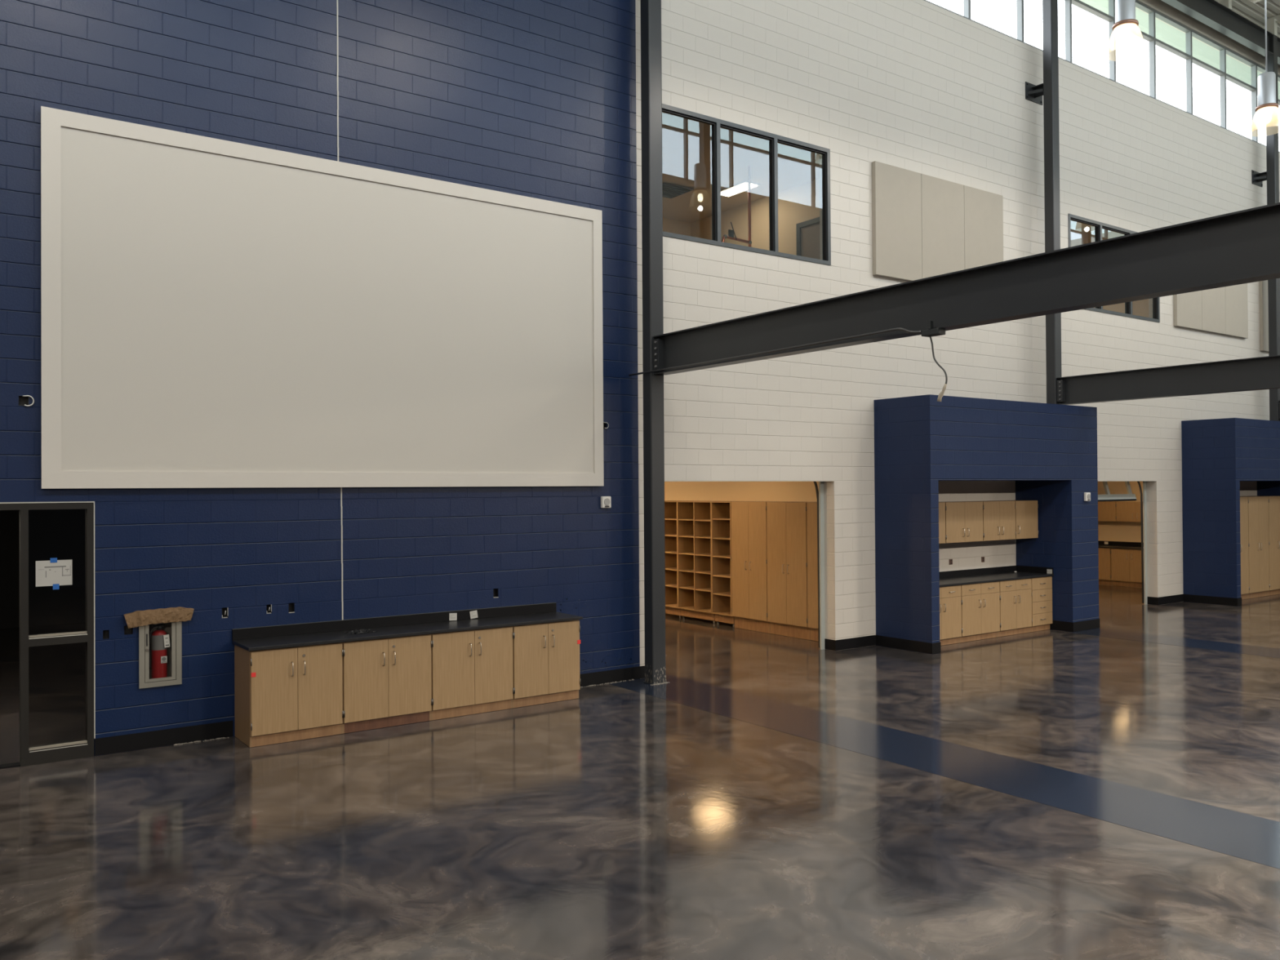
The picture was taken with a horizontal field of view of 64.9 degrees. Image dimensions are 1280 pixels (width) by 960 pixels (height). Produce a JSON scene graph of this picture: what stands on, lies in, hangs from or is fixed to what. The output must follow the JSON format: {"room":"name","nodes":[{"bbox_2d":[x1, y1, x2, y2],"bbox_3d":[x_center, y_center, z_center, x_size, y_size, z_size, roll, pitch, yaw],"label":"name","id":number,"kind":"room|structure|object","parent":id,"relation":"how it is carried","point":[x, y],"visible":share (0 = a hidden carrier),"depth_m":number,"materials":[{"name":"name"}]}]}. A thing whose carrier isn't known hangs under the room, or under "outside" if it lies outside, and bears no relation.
{"room":"school common area","nodes":[
{"label":"school common area","id":0,"kind":"room"},
{"bbox_2d":[0,502,85,628],"bbox_3d":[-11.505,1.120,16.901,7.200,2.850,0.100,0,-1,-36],"label":"glass pane","id":1,"kind":"structure","parent":0,"point":[60,534],"depth_m":17.62,"materials":[{"name":"black glass"}]},
{"bbox_2d":[0,584,1279,959],"bbox_3d":[10.130,2.447,15.047,58.000,0.121,29.300,0,-1,-36],"label":"floor","id":2,"kind":"structure","parent":0,"point":[611,822],"depth_m":7.15,"materials":[{"name":"grey concrete"}]},
{"bbox_2d":[234,642,343,747],"bbox_3d":[-3.326,1.987,9.565,0.853,0.877,0.596,0,-1,-36],"label":"base cabinet","id":3,"kind":"object","parent":2,"relation":"on","point":[295,693],"visible":0.98,"depth_m":9.35,"materials":[{"name":"brown wood"}]},
{"bbox_2d":[231,602,582,651],"bbox_3d":[-2.251,1.478,10.355,3.560,0.136,0.588,0,-1,-36],"label":"countertop","id":4,"kind":"structure","parent":3,"relation":"on","point":[273,637],"depth_m":10.26,"materials":[{"name":"black plastic"}]},
{"bbox_2d":[343,629,377,634],"bbox_3d":[-2.772,1.499,10.010,0.317,0.031,0.145,0,-1,-36],"label":"crumpled bag","id":5,"kind":"object","parent":4,"relation":"on","point":[362,631],"visible":1,"depth_m":9.98,"materials":[{"name":"grey plastic"}]},
{"bbox_2d":[448,613,457,620],"bbox_3d":[-2.014,1.474,10.856,0.092,0.082,0.007,0,-1,-36],"label":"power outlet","id":6,"kind":"object","parent":4,"relation":"on","point":[452,616],"visible":1,"depth_m":10.86,"materials":[{"name":"grey plastic"}]},
{"bbox_2d":[342,633,432,733],"bbox_3d":[-2.611,1.987,10.078,0.907,0.877,0.596,0,-1,-36],"label":"base cabinet","id":7,"kind":"object","parent":2,"relation":"on","point":[387,682],"visible":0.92,"depth_m":9.86,"materials":[{"name":"brown wood"}]},
{"bbox_2d":[431,626,514,720],"bbox_3d":[-1.866,1.986,10.612,0.925,0.877,0.596,0,-1,-36],"label":"base cabinet","id":8,"kind":"object","parent":2,"relation":"on","point":[472,670],"visible":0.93,"depth_m":10.39,"materials":[{"name":"brown wood"}]},
{"bbox_2d":[512,619,580,707],"bbox_3d":[-1.151,1.986,11.125,0.835,0.877,0.596,0,-1,-36],"label":"base cabinet","id":9,"kind":"object","parent":2,"relation":"on","point":[546,655],"visible":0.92,"depth_m":10.90,"materials":[{"name":"brown wood"}]},
{"bbox_2d":[640,0,667,684],"bbox_3d":[0.144,-3.614,12.117,0.220,12.078,0.195,0,-1,-36],"label":"steel column","id":10,"kind":"structure","parent":2,"relation":"on","point":[651,10],"depth_m":12.03,"materials":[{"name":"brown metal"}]},
{"bbox_2d":[653,202,1279,374],"bbox_3d":[2.648,-1.531,8.657,0.205,0.454,8.310,0,-1,-36],"label":"steel beam","id":11,"kind":"structure","parent":10,"relation":"attached to","point":[1242,246],"depth_m":8.11,"materials":[{"name":"grey metal"}]},
{"bbox_2d":[629,327,921,376],"bbox_3d":[1.160,-1.289,10.512,0.054,0.079,4.367,0,-1,-36],"label":"conduit","id":12,"kind":"object","parent":11,"relation":"attached to","point":[898,328],"visible":1,"depth_m":10.02,"materials":[{"name":"grey metal"}]},
{"bbox_2d":[921,320,945,337],"bbox_3d":[2.531,-1.308,8.700,0.105,0.120,0.180,0,-1,-36],"label":"junction box","id":13,"kind":"object","parent":11,"relation":"attached to","point":[931,331],"visible":1,"depth_m":8.66,"materials":[{"name":"grey metal"}]},
{"bbox_2d":[928,335,947,401],"bbox_3d":[2.560,-0.961,8.646,0.040,0.584,0.184,0,-1,-36],"label":"cable","id":14,"kind":"object","parent":13,"relation":"hanging from","point":[941,393],"visible":1,"depth_m":8.62,"materials":[{"name":"grey plastic"}]},
{"bbox_2d":[664,500,690,618],"bbox_3d":[0.552,1.428,18.431,0.420,2.098,0.980,0,-1,-36],"label":"cubby shelf","id":15,"kind":"object","parent":2,"relation":"on","point":[670,506],"visible":0.21,"depth_m":18.40,"materials":[{"name":"brown wood"}]},
{"bbox_2d":[676,500,715,624],"bbox_3d":[1.112,1.418,17.651,0.420,2.098,0.940,0,-1,-36],"label":"cubby shelf","id":16,"kind":"object","parent":2,"relation":"on","point":[694,517],"visible":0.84,"depth_m":17.70,"materials":[{"name":"brown wood"}]},
{"bbox_2d":[711,501,734,626],"bbox_3d":[1.536,1.410,17.060,0.420,2.098,0.505,0,-1,-36],"label":"cubby shelf","id":17,"kind":"object","parent":2,"relation":"on","point":[721,511],"visible":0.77,"depth_m":17.20,"materials":[{"name":"brown wood"}]},
{"bbox_2d":[730,501,782,633],"bbox_3d":[1.922,1.402,16.490,0.456,2.097,0.862,0,-1,-36],"label":"tall cabinet","id":18,"kind":"object","parent":2,"relation":"on","point":[748,557],"visible":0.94,"depth_m":16.37,"materials":[{"name":"brown wood"}]},
{"bbox_2d":[765,501,810,639],"bbox_3d":[2.432,1.393,15.779,0.456,2.097,0.888,0,-1,-36],"label":"tall cabinet","id":19,"kind":"object","parent":2,"relation":"on","point":[786,521],"visible":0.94,"depth_m":15.65,"materials":[{"name":"brown wood"}]},
{"bbox_2d":[805,502,818,641],"bbox_3d":[2.873,1.384,15.164,0.456,2.097,0.625,0,-1,-36],"label":"tall cabinet","id":20,"kind":"object","parent":2,"relation":"on","point":[811,507],"visible":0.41,"depth_m":15.22,"materials":[{"name":"brown wood"}]},
{"bbox_2d":[939,585,962,645],"bbox_3d":[4.203,1.990,14.903,0.940,0.865,0.697,0,-1,-36],"label":"base cabinet","id":21,"kind":"object","parent":2,"relation":"on","point":[950,598],"visible":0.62,"depth_m":14.78,"materials":[{"name":"brown wood"}]},
{"bbox_2d":[939,565,1053,586],"bbox_3d":[5.148,1.490,15.601,3.300,0.130,0.686,0,-1,-36],"label":"countertop","id":22,"kind":"structure","parent":21,"relation":"on","point":[951,578],"depth_m":16.01,"materials":[{"name":"black plastic"}]},
{"bbox_2d":[959,581,1000,643],"bbox_3d":[4.967,1.989,15.450,0.940,0.865,0.697,0,-1,-36],"label":"base cabinet","id":23,"kind":"object","parent":2,"relation":"on","point":[980,602],"visible":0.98,"depth_m":15.19,"materials":[{"name":"brown wood"}]},
{"bbox_2d":[997,577,1032,636],"bbox_3d":[5.688,1.989,15.968,0.835,0.865,0.697,0,-1,-36],"label":"base cabinet","id":24,"kind":"object","parent":2,"relation":"on","point":[1015,595],"visible":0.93,"depth_m":15.71,"materials":[{"name":"brown wood"}]},
{"bbox_2d":[1029,576,1052,632],"bbox_3d":[6.259,1.989,16.377,0.570,0.865,0.697,0,-1,-36],"label":"base cabinet","id":25,"kind":"object","parent":2,"relation":"on","point":[1042,590],"visible":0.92,"depth_m":16.12,"materials":[{"name":"brown wood"}]},
{"bbox_2d":[1025,0,1062,404],"bbox_3d":[6.903,-3.615,17.080,0.490,12.078,0.443,0,-1,-36],"label":"steel column","id":26,"kind":"structure","parent":2,"relation":"on","point":[1049,89],"depth_m":16.97,"materials":[{"name":"black metal"}]},
{"bbox_2d":[1057,355,1279,404],"bbox_3d":[9.474,-1.533,13.553,0.205,0.454,8.310,0,-1,-36],"label":"steel beam","id":27,"kind":"structure","parent":26,"relation":"attached to","point":[1260,373],"depth_m":15.40,"materials":[{"name":"grey metal"}]},
{"bbox_2d":[1098,547,1111,585],"bbox_3d":[10.868,2.023,23.920,0.616,0.865,0.950,0,-1,-36],"label":"base cabinet","id":28,"kind":"object","parent":2,"relation":"on","point":[1104,553],"visible":0.25,"depth_m":23.49,"materials":[{"name":"brown wood"}]},
{"bbox_2d":[1097,540,1143,550],"bbox_3d":[11.135,1.519,23.571,0.610,0.130,1.880,0,-1,-36],"label":"countertop","id":29,"kind":"structure","parent":28,"relation":"on","point":[1112,544],"depth_m":23.57,"materials":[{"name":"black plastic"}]},
{"bbox_2d":[1111,548,1143,587],"bbox_3d":[11.407,2.014,23.169,0.616,0.865,0.900,0,-1,-36],"label":"base cabinet","id":30,"kind":"object","parent":2,"relation":"on","point":[1126,564],"visible":0.71,"depth_m":23.08,"materials":[{"name":"brown wood"}]},
{"bbox_2d":[1240,496,1249,599],"bbox_3d":[11.822,1.381,20.400,0.870,2.077,0.636,0,-1,-36],"label":"tall cabinet","id":31,"kind":"object","parent":2,"relation":"on","point":[1245,588],"visible":0.3,"depth_m":20.32,"materials":[{"name":"brown wood"}]},
{"bbox_2d":[1246,496,1270,599],"bbox_3d":[12.549,1.381,20.921,0.920,2.077,0.636,0,-1,-36],"label":"tall cabinet","id":32,"kind":"object","parent":2,"relation":"on","point":[1258,506],"visible":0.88,"depth_m":20.69,"materials":[{"name":"brown wood"}]},
{"bbox_2d":[1251,34,1279,421],"bbox_3d":[13.729,-3.618,21.976,0.490,12.078,0.443,0,-1,-36],"label":"steel column","id":33,"kind":"structure","parent":2,"relation":"on","point":[1271,175],"depth_m":21.87,"materials":[{"name":"black metal"}]},
{"bbox_2d":[1160,0,1273,56],"bbox_3d":[10.345,-9.441,19.510,8.180,0.430,0.170,0,-1,-36],"label":"girder","id":34,"kind":"object","parent":33,"relation":"attached to","point":[1211,13],"visible":1,"depth_m":20.74,"materials":[{"name":"black metal"}]},
{"bbox_2d":[1219,0,1262,9],"bbox_3d":[14.510,-9.883,17.306,0.140,0.440,8.620,0,-1,-36],"label":"joist","id":35,"kind":"object","parent":34,"relation":"on","point":[1228,3],"visible":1,"depth_m":20.65,"materials":[{"name":"white metal"}]},
{"bbox_2d":[1266,14,1279,35],"bbox_3d":[16.216,-9.883,18.530,0.140,0.440,8.620,0,-1,-36],"label":"joist","id":36,"kind":"object","parent":33,"relation":"on","point":[1272,22],"visible":0.85,"depth_m":21.88,"materials":[{"name":"white metal"}]},
{"bbox_2d":[1277,36,1279,64],"bbox_3d":[20.271,-9.445,26.629,15.810,0.430,0.170,0,-1,-36],"label":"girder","id":37,"kind":"object","parent":33,"relation":"attached to","point":[1278,38],"visible":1,"depth_m":22.16,"materials":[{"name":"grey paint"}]},
{"bbox_2d":[1252,495,1279,595],"bbox_3d":[13.300,1.380,21.460,0.930,2.077,0.636,0,-1,-36],"label":"tall cabinet","id":38,"kind":"object","parent":2,"relation":"on","point":[1273,500],"visible":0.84,"depth_m":21.12,"materials":[{"name":"brown wood"}]},
{"bbox_2d":[0,0,1279,755],"bbox_3d":[7.066,-3.971,17.599,48.000,12.800,0.200,0,-1,-36],"label":"wall","id":39,"kind":"structure","parent":0,"point":[536,99],"depth_m":12.14,"materials":[{"name":"brick"}]},
{"bbox_2d":[0,762,20,768],"bbox_3d":[-5.686,2.427,8.326,0.962,0.011,0.110,0,-1,-36],"label":"trim","id":40,"kind":"structure","parent":39,"relation":"attached to","point":[15,764],"depth_m":8.55,"materials":[{"name":"black rubber"}]},
{"bbox_2d":[18,395,34,406],"bbox_3d":[-5.253,-0.675,8.624,0.113,0.096,0.085,0,-1,-36],"label":"outlet box","id":41,"kind":"object","parent":39,"relation":"in","point":[23,400],"visible":1,"depth_m":8.63,"materials":[{"name":"black plastic"}]},
{"bbox_2d":[0,502,93,766],"bbox_3d":[-5.483,1.317,8.471,1.562,2.232,0.135,0,-1,-36],"label":"door","id":42,"kind":"structure","parent":39,"relation":"in","point":[37,755],"depth_m":8.68,"materials":[{"name":"black metal"}]},
{"bbox_2d":[35,559,72,586],"bbox_3d":[-5.085,0.807,8.744,0.276,0.221,0.002,0,-1,-36],"label":"sheet","id":43,"kind":"object","parent":42,"relation":"attached to","point":[48,573],"visible":1,"depth_m":8.74,"materials":[{"name":"grey paper"}]},
{"bbox_2d":[0,501,95,738],"bbox_3d":[-5.447,1.233,8.430,1.573,2.089,0.006,0,-1,-36],"label":"trim","id":44,"kind":"structure","parent":39,"relation":"attached to","point":[67,501],"depth_m":8.88,"materials":[{"name":"grey"}]},
{"bbox_2d":[123,606,194,628],"bbox_3d":[-4.368,1.248,9.158,0.581,0.159,0.071,0,-1,-36],"label":"paper","id":45,"kind":"object","parent":39,"relation":"attached to","point":[137,618],"visible":1,"depth_m":9.13,"materials":[{"name":"brown paper"}]},
{"bbox_2d":[138,621,182,688],"bbox_3d":[-4.422,1.549,9.255,0.356,0.662,0.212,0,-1,-36],"label":"fire extinguisher cabinet","id":46,"kind":"object","parent":39,"relation":"in","point":[174,652],"visible":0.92,"depth_m":9.24,"materials":[{"name":"metal"}]},
{"bbox_2d":[149,622,167,678],"bbox_3d":[-4.430,1.571,9.248,0.169,0.507,0.138,0,-1,-36],"label":"fire extinguisher","id":47,"kind":"object","parent":46,"relation":"in","point":[159,652],"visible":0.99,"depth_m":9.20,"materials":[{"name":"red metal"}]},
{"bbox_2d":[163,634,170,647],"bbox_3d":[-4.335,1.475,9.232,0.058,0.119,0.003,0,-1,-36],"label":"tag","id":48,"kind":"object","parent":47,"relation":"hanging from","point":[166,639],"visible":1,"depth_m":9.23,"materials":[{"name":"white paper"}]},
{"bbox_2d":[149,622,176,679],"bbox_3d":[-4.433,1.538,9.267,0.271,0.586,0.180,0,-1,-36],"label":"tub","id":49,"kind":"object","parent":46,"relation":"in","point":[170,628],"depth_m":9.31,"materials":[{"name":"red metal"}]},
{"bbox_2d":[94,720,232,755],"bbox_3d":[-4.331,2.354,9.214,1.160,0.148,0.008,0,-1,-36],"label":"baseboard","id":50,"kind":"structure","parent":39,"relation":"attached to","point":[117,744],"depth_m":9.19,"materials":[{"name":"black rubber"}]},
{"bbox_2d":[222,607,228,617],"bbox_3d":[-3.941,1.257,9.552,0.056,0.098,0.063,0,-1,-36],"label":"outlet box","id":51,"kind":"object","parent":39,"relation":"in","point":[225,610],"visible":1,"depth_m":9.57,"materials":[{"name":"black plastic"}]},
{"bbox_2d":[40,106,604,488],"bbox_3d":[-2.801,-1.566,10.325,5.760,3.279,0.066,0,-1,-36],"label":"projection screen","id":52,"kind":"object","parent":39,"relation":"attached to","point":[215,313],"visible":1,"depth_m":9.90,"materials":[{"name":"white fabric"}]},
{"bbox_2d":[336,0,343,619],"bbox_3d":[-3.055,-4.326,10.221,0.043,11.485,0.006,0,-1,-36],"label":"trim","id":53,"kind":"structure","parent":39,"relation":"attached to","point":[336,0],"depth_m":10.20,"materials":[{"name":"grey metal"}]},
{"bbox_2d":[600,496,611,508],"bbox_3d":[-0.405,0.265,12.027,0.130,0.140,0.052,0,-1,-36],"label":"fire alarm","id":54,"kind":"object","parent":39,"relation":"attached to","point":[606,501],"visible":1,"depth_m":12.00,"materials":[{"name":"white plastic"}]},
{"bbox_2d":[579,665,644,687],"bbox_3d":[-0.434,2.353,12.008,1.310,0.148,0.008,0,-1,-36],"label":"baseboard","id":55,"kind":"structure","parent":39,"relation":"attached to","point":[633,673],"depth_m":12.07,"materials":[{"name":"black rubber"}]},
{"bbox_2d":[662,103,831,265],"bbox_3d":[1.435,-3.881,13.491,3.060,1.657,0.112,0,-1,-36],"label":"window","id":56,"kind":"structure","parent":39,"relation":"in","point":[716,123],"depth_m":13.71,"materials":[{"name":"black metal"}]},
{"bbox_2d":[813,481,819,647],"bbox_3d":[1.831,1.066,15.575,0.035,2.720,2.621,0,-1,-36],"label":"door track","id":57,"kind":"object","parent":39,"relation":"attached to","point":[815,482],"visible":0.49,"depth_m":14.52,"materials":[{"name":"grey metal"}]},
{"bbox_2d":[818,481,825,649],"bbox_3d":[2.614,1.226,14.479,0.075,2.412,0.030,0,-1,-36],"label":"trim","id":58,"kind":"structure","parent":39,"relation":"attached to","point":[821,513],"depth_m":14.46,"materials":[{"name":"grey"}]},
{"bbox_2d":[824,635,875,650],"bbox_3d":[3.063,2.352,14.640,0.858,0.148,0.208,0,-1,-36],"label":"baseboard","id":59,"kind":"structure","parent":39,"relation":"attached to","point":[860,642],"depth_m":14.48,"materials":[{"name":"black rubber"}]},
{"bbox_2d":[871,160,922,281],"bbox_3d":[3.866,-3.856,15.135,1.041,1.670,0.070,0,-1,-36],"label":"wall panel","id":60,"kind":"object","parent":39,"relation":"attached to","point":[896,192],"visible":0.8,"depth_m":15.07,"materials":[{"name":"beige fabric"}]},
{"bbox_2d":[938,502,946,543],"bbox_3d":[4.106,0.644,15.002,0.900,0.615,0.461,0,-1,-36],"label":"upper cabinet","id":61,"kind":"object","parent":39,"relation":"attached to","point":[942,508],"visible":0.22,"depth_m":15.06,"materials":[{"name":"brown wood"}]},
{"bbox_2d":[920,173,964,278],"bbox_3d":[4.715,-3.856,15.744,1.037,1.670,0.070,0,-1,-36],"label":"wall panel","id":62,"kind":"object","parent":39,"relation":"attached to","point":[942,200],"visible":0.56,"depth_m":15.70,"materials":[{"name":"beige fabric"}]},
{"bbox_2d":[945,501,983,542],"bbox_3d":[4.846,0.644,15.533,0.920,0.615,0.461,0,-1,-36],"label":"upper cabinet","id":63,"kind":"object","parent":39,"relation":"attached to","point":[963,519],"visible":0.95,"depth_m":15.37,"materials":[{"name":"brown wood"}]},
{"bbox_2d":[964,185,1003,269],"bbox_3d":[5.558,-3.857,16.348,1.024,1.670,0.070,0,-1,-36],"label":"wall panel","id":64,"kind":"object","parent":39,"relation":"attached to","point":[983,210],"visible":0.56,"depth_m":16.29,"materials":[{"name":"beige fabric"}]},
{"bbox_2d":[982,500,1016,541],"bbox_3d":[5.561,0.643,16.046,0.840,0.615,0.461,0,-1,-36],"label":"upper cabinet","id":65,"kind":"object","parent":39,"relation":"attached to","point":[998,516],"visible":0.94,"depth_m":15.88,"materials":[{"name":"brown wood"}]},
{"bbox_2d":[1012,500,1038,539],"bbox_3d":[6.154,0.643,16.471,0.620,0.615,0.461,0,-1,-36],"label":"upper cabinet","id":66,"kind":"object","parent":39,"relation":"attached to","point":[1026,511],"visible":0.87,"depth_m":16.30,"materials":[{"name":"brown wood"}]},
{"bbox_2d":[924,0,1279,152],"bbox_3d":[7.380,-8.321,17.846,46.800,1.780,0.100,0,-1,-36],"label":"window","id":67,"kind":"structure","parent":39,"relation":"in","point":[1150,37],"depth_m":19.84,"materials":[{"name":"silver metal"}]},
{"bbox_2d":[1067,213,1159,322],"bbox_3d":[8.838,-3.897,18.800,3.120,1.650,0.112,0,-1,-36],"label":"window","id":68,"kind":"structure","parent":39,"relation":"in","point":[1098,225],"depth_m":18.68,"materials":[{"name":"black metal"}]},
{"bbox_2d":[1137,481,1143,603],"bbox_3d":[9.084,1.064,20.777,0.035,2.720,2.621,0,-1,-36],"label":"door track","id":69,"kind":"object","parent":39,"relation":"attached to","point":[1139,483],"visible":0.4,"depth_m":19.72,"materials":[{"name":"grey metal"}]},
{"bbox_2d":[1097,481,1137,501],"bbox_3d":[8.514,0.052,19.014,2.840,0.712,0.232,0,-1,-36],"label":"door","id":70,"kind":"structure","parent":69,"relation":"attached to","point":[1130,496],"depth_m":19.36,"materials":[{"name":"grey metal"}]},
{"bbox_2d":[1142,480,1147,604],"bbox_3d":[9.871,1.223,19.684,0.075,2.412,0.030,0,-1,-36],"label":"trim","id":71,"kind":"structure","parent":39,"relation":"attached to","point":[1144,499],"depth_m":19.66,"materials":[{"name":"grey"}]},
{"bbox_2d":[1147,594,1183,604],"bbox_3d":[10.377,2.349,19.885,0.998,0.148,0.208,0,-1,-36],"label":"baseboard","id":72,"kind":"structure","parent":39,"relation":"attached to","point":[1180,597],"depth_m":19.67,"materials":[{"name":"black rubber"}]},
{"bbox_2d":[1080,0,1279,99],"bbox_3d":[6.663,-9.789,18.157,48.000,0.150,1.050,0,-1,-36],"label":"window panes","id":73,"kind":"structure","parent":39,"relation":"attached to","point":[1165,33],"depth_m":22.50,"materials":[{"name":"clear"}]},
{"bbox_2d":[1173,290,1202,330],"bbox_3d":[11.014,-3.889,20.262,1.014,1.670,0.070,0,-1,-36],"label":"wall panel","id":74,"kind":"object","parent":39,"relation":"attached to","point":[1187,306],"visible":0.44,"depth_m":20.21,"materials":[{"name":"beige fabric"}]},
{"bbox_2d":[1200,286,1225,334],"bbox_3d":[11.839,-3.889,20.853,1.004,1.670,0.070,0,-1,-36],"label":"wall panel","id":75,"kind":"object","parent":39,"relation":"attached to","point":[1213,300],"visible":0.51,"depth_m":20.82,"materials":[{"name":"beige fabric"}]},
{"bbox_2d":[1224,283,1248,338],"bbox_3d":[12.664,-3.889,21.445,1.014,1.670,0.070,0,-1,-36],"label":"wall panel","id":76,"kind":"object","parent":39,"relation":"attached to","point":[1236,295],"visible":0.56,"depth_m":21.42,"materials":[{"name":"beige fabric"}]},
{"bbox_2d":[1259,280,1268,351],"bbox_3d":[14.021,-3.785,22.417,0.874,1.880,0.070,0,-1,-36],"label":"wall panel","id":77,"kind":"object","parent":39,"relation":"attached to","point":[1264,301],"visible":0.3,"depth_m":22.18,"materials":[{"name":"beige fabric"}]},
{"bbox_2d":[662,217,690,235],"bbox_3d":[-1.293,-3.539,17.887,5.750,2.850,0.100,0,-1,-36],"label":"wall","id":78,"kind":"structure","parent":0,"point":[669,225],"depth_m":19.27,"materials":[{"name":"beige paint"}]},
{"bbox_2d":[662,111,819,222],"bbox_3d":[0.142,-5.040,15.885,5.750,0.100,5.060,0,-1,-36],"label":"ceiling","id":79,"kind":"structure","parent":0,"point":[686,152],"depth_m":16.04,"materials":[{"name":"beige paint"}]},
{"bbox_2d":[662,182,693,198],"bbox_3d":[0.474,-4.946,17.266,0.640,0.030,0.640,0,-1,-36],"label":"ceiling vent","id":80,"kind":"object","parent":79,"relation":"in","point":[669,191],"visible":0.62,"depth_m":17.19,"materials":[{"name":"grey metal"}]},
{"bbox_2d":[720,180,760,196],"bbox_3d":[1.666,-4.971,17.235,0.340,0.035,0.800,0,-1,-36],"label":"recessed light","id":81,"kind":"object","parent":79,"relation":"in","point":[741,187],"visible":0.86,"depth_m":17.15,"materials":[{"name":"white plastic"}]},
{"bbox_2d":[664,481,818,502],"bbox_3d":[1.389,1.018,17.744,0.100,2.900,6.760,0,-1,-36],"label":"wall","id":82,"kind":"structure","parent":0,"point":[792,491],"depth_m":17.18,"materials":[{"name":"beige"}]},
{"bbox_2d":[690,177,819,255],"bbox_3d":[2.477,-3.567,17.478,0.100,2.850,4.960,0,-1,-36],"label":"wall","id":83,"kind":"structure","parent":0,"point":[800,203],"depth_m":17.71,"materials":[{"name":"beige paint"}]},
{"bbox_2d":[795,217,820,259],"bbox_3d":[2.967,-3.242,16.631,0.070,2.180,1.000,0,-1,-36],"label":"door","id":84,"kind":"structure","parent":83,"relation":"in","point":[807,233],"depth_m":16.82,"materials":[{"name":"brown metal"}]},
{"bbox_2d":[873,394,1098,653],"bbox_3d":[5.474,0.619,15.652,4.240,3.608,1.010,0,-1,-36],"label":"wall","id":85,"kind":"structure","parent":0,"point":[1049,451],"depth_m":14.74,"materials":[{"name":"blue brick"}]},
{"bbox_2d":[875,635,941,653],"bbox_3d":[3.836,2.345,14.445,0.186,0.148,1.010,0,-1,-36],"label":"baseboard","id":86,"kind":"structure","parent":85,"relation":"attached to","point":[889,642],"depth_m":14.31,"materials":[{"name":"black rubber"}]},
{"bbox_2d":[939,565,1053,578],"bbox_3d":[5.145,1.475,15.605,3.300,0.100,0.676,0,-1,-36],"label":"backsplash","id":87,"kind":"structure","parent":85,"relation":"attached to","point":[1010,568],"depth_m":16.38,"materials":[{"name":"black"}]},
{"bbox_2d":[1049,618,1099,631],"bbox_3d":[6.904,2.344,16.645,0.776,0.148,1.010,0,-1,-36],"label":"baseboard","id":88,"kind":"structure","parent":85,"relation":"attached to","point":[1091,624],"depth_m":16.19,"materials":[{"name":"black rubber"}]},
{"bbox_2d":[1070,220,1124,246],"bbox_3d":[7.476,-5.043,21.145,5.200,0.100,5.060,0,-1,-36],"label":"ceiling","id":89,"kind":"structure","parent":0,"point":[1082,233],"depth_m":20.52,"materials":[{"name":"beige"}]},
{"bbox_2d":[1097,481,1143,542],"bbox_3d":[11.055,1.011,24.308,0.100,2.900,6.160,0,-1,-36],"label":"wall","id":90,"kind":"structure","parent":0,"point":[1123,531],"depth_m":23.81,"materials":[{"name":"beige"}]},
{"bbox_2d":[1097,501,1116,521],"bbox_3d":[10.878,0.743,24.129,0.376,0.465,1.250,0,-1,-36],"label":"upper cabinet","id":91,"kind":"object","parent":90,"relation":"attached to","point":[1107,510],"visible":0.23,"depth_m":23.71,"materials":[{"name":"brown wood"}]},
{"bbox_2d":[1115,501,1143,522],"bbox_3d":[11.461,0.732,23.316,0.376,0.465,0.750,0,-1,-36],"label":"upper cabinet","id":92,"kind":"object","parent":90,"relation":"attached to","point":[1126,511],"visible":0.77,"depth_m":23.29,"materials":[{"name":"brown wood"}]},
{"bbox_2d":[1094,298,1149,317],"bbox_3d":[9.587,-3.570,22.578,0.100,2.850,4.960,0,-1,-36],"label":"wall","id":93,"kind":"structure","parent":0,"point":[1140,308],"depth_m":21.27,"materials":[{"name":"beige"}]},
{"bbox_2d":[1181,417,1279,606],"bbox_3d":[12.820,0.616,20.921,4.180,3.608,1.010,0,-1,-36],"label":"wall","id":94,"kind":"structure","parent":0,"point":[1218,454],"depth_m":19.71,"materials":[{"name":"blue brick"}]},
{"bbox_2d":[1183,594,1241,605],"bbox_3d":[11.202,2.343,19.728,0.176,0.148,1.010,0,-1,-36],"label":"baseboard","id":95,"kind":"structure","parent":94,"relation":"attached to","point":[1187,597],"depth_m":19.63,"materials":[{"name":"black rubber"}]},
{"bbox_2d":[1215,0,1279,37],"bbox_3d":[9.698,-10.148,13.927,48.000,0.055,9.690,0,-1,-36],"label":"ceiling","id":96,"kind":"structure","parent":0,"point":[1255,12],"depth_m":21.62,"materials":[{"name":"white"}]},
{"bbox_2d":[1111,0,1138,44],"bbox_3d":[6.663,-7.981,13.869,0.487,4.240,0.487,0,-1,-36],"label":"pendant lamp","id":97,"kind":"object","parent":96,"relation":"hanging from","point":[1126,21],"visible":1,"depth_m":13.78,"materials":[{"name":"grey"}]},
{"bbox_3d":[0.162,-2.091,15.859,5.750,0.100,5.060,0,-1,-36],"label":"floor","id":98,"kind":"structure","parent":0,"visible":0},
{"bbox_2d":[721,166,751,247],"bbox_3d":[1.530,-3.584,15.910,0.617,2.830,0.072,0,-1,-36],"label":"copper pipe","id":99,"kind":"object","parent":98,"relation":"on","point":[731,233],"visible":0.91,"depth_m":16.06,"materials":[{"name":"brown"}]},
{"bbox_3d":[11.097,-9.881,14.859,0.140,0.440,8.620,0,-1,-36],"label":"joist","id":100,"kind":"object","parent":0,"visible":0},
{"bbox_2d":[1255,0,1279,123],"bbox_3d":[10.175,-7.782,16.385,0.487,4.240,0.487,0,-1,-36],"label":"pendant lamp","id":101,"kind":"object","parent":100,"relation":"hanging from","point":[1267,103],"visible":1,"depth_m":16.30,"materials":[{"name":"silver metal"}]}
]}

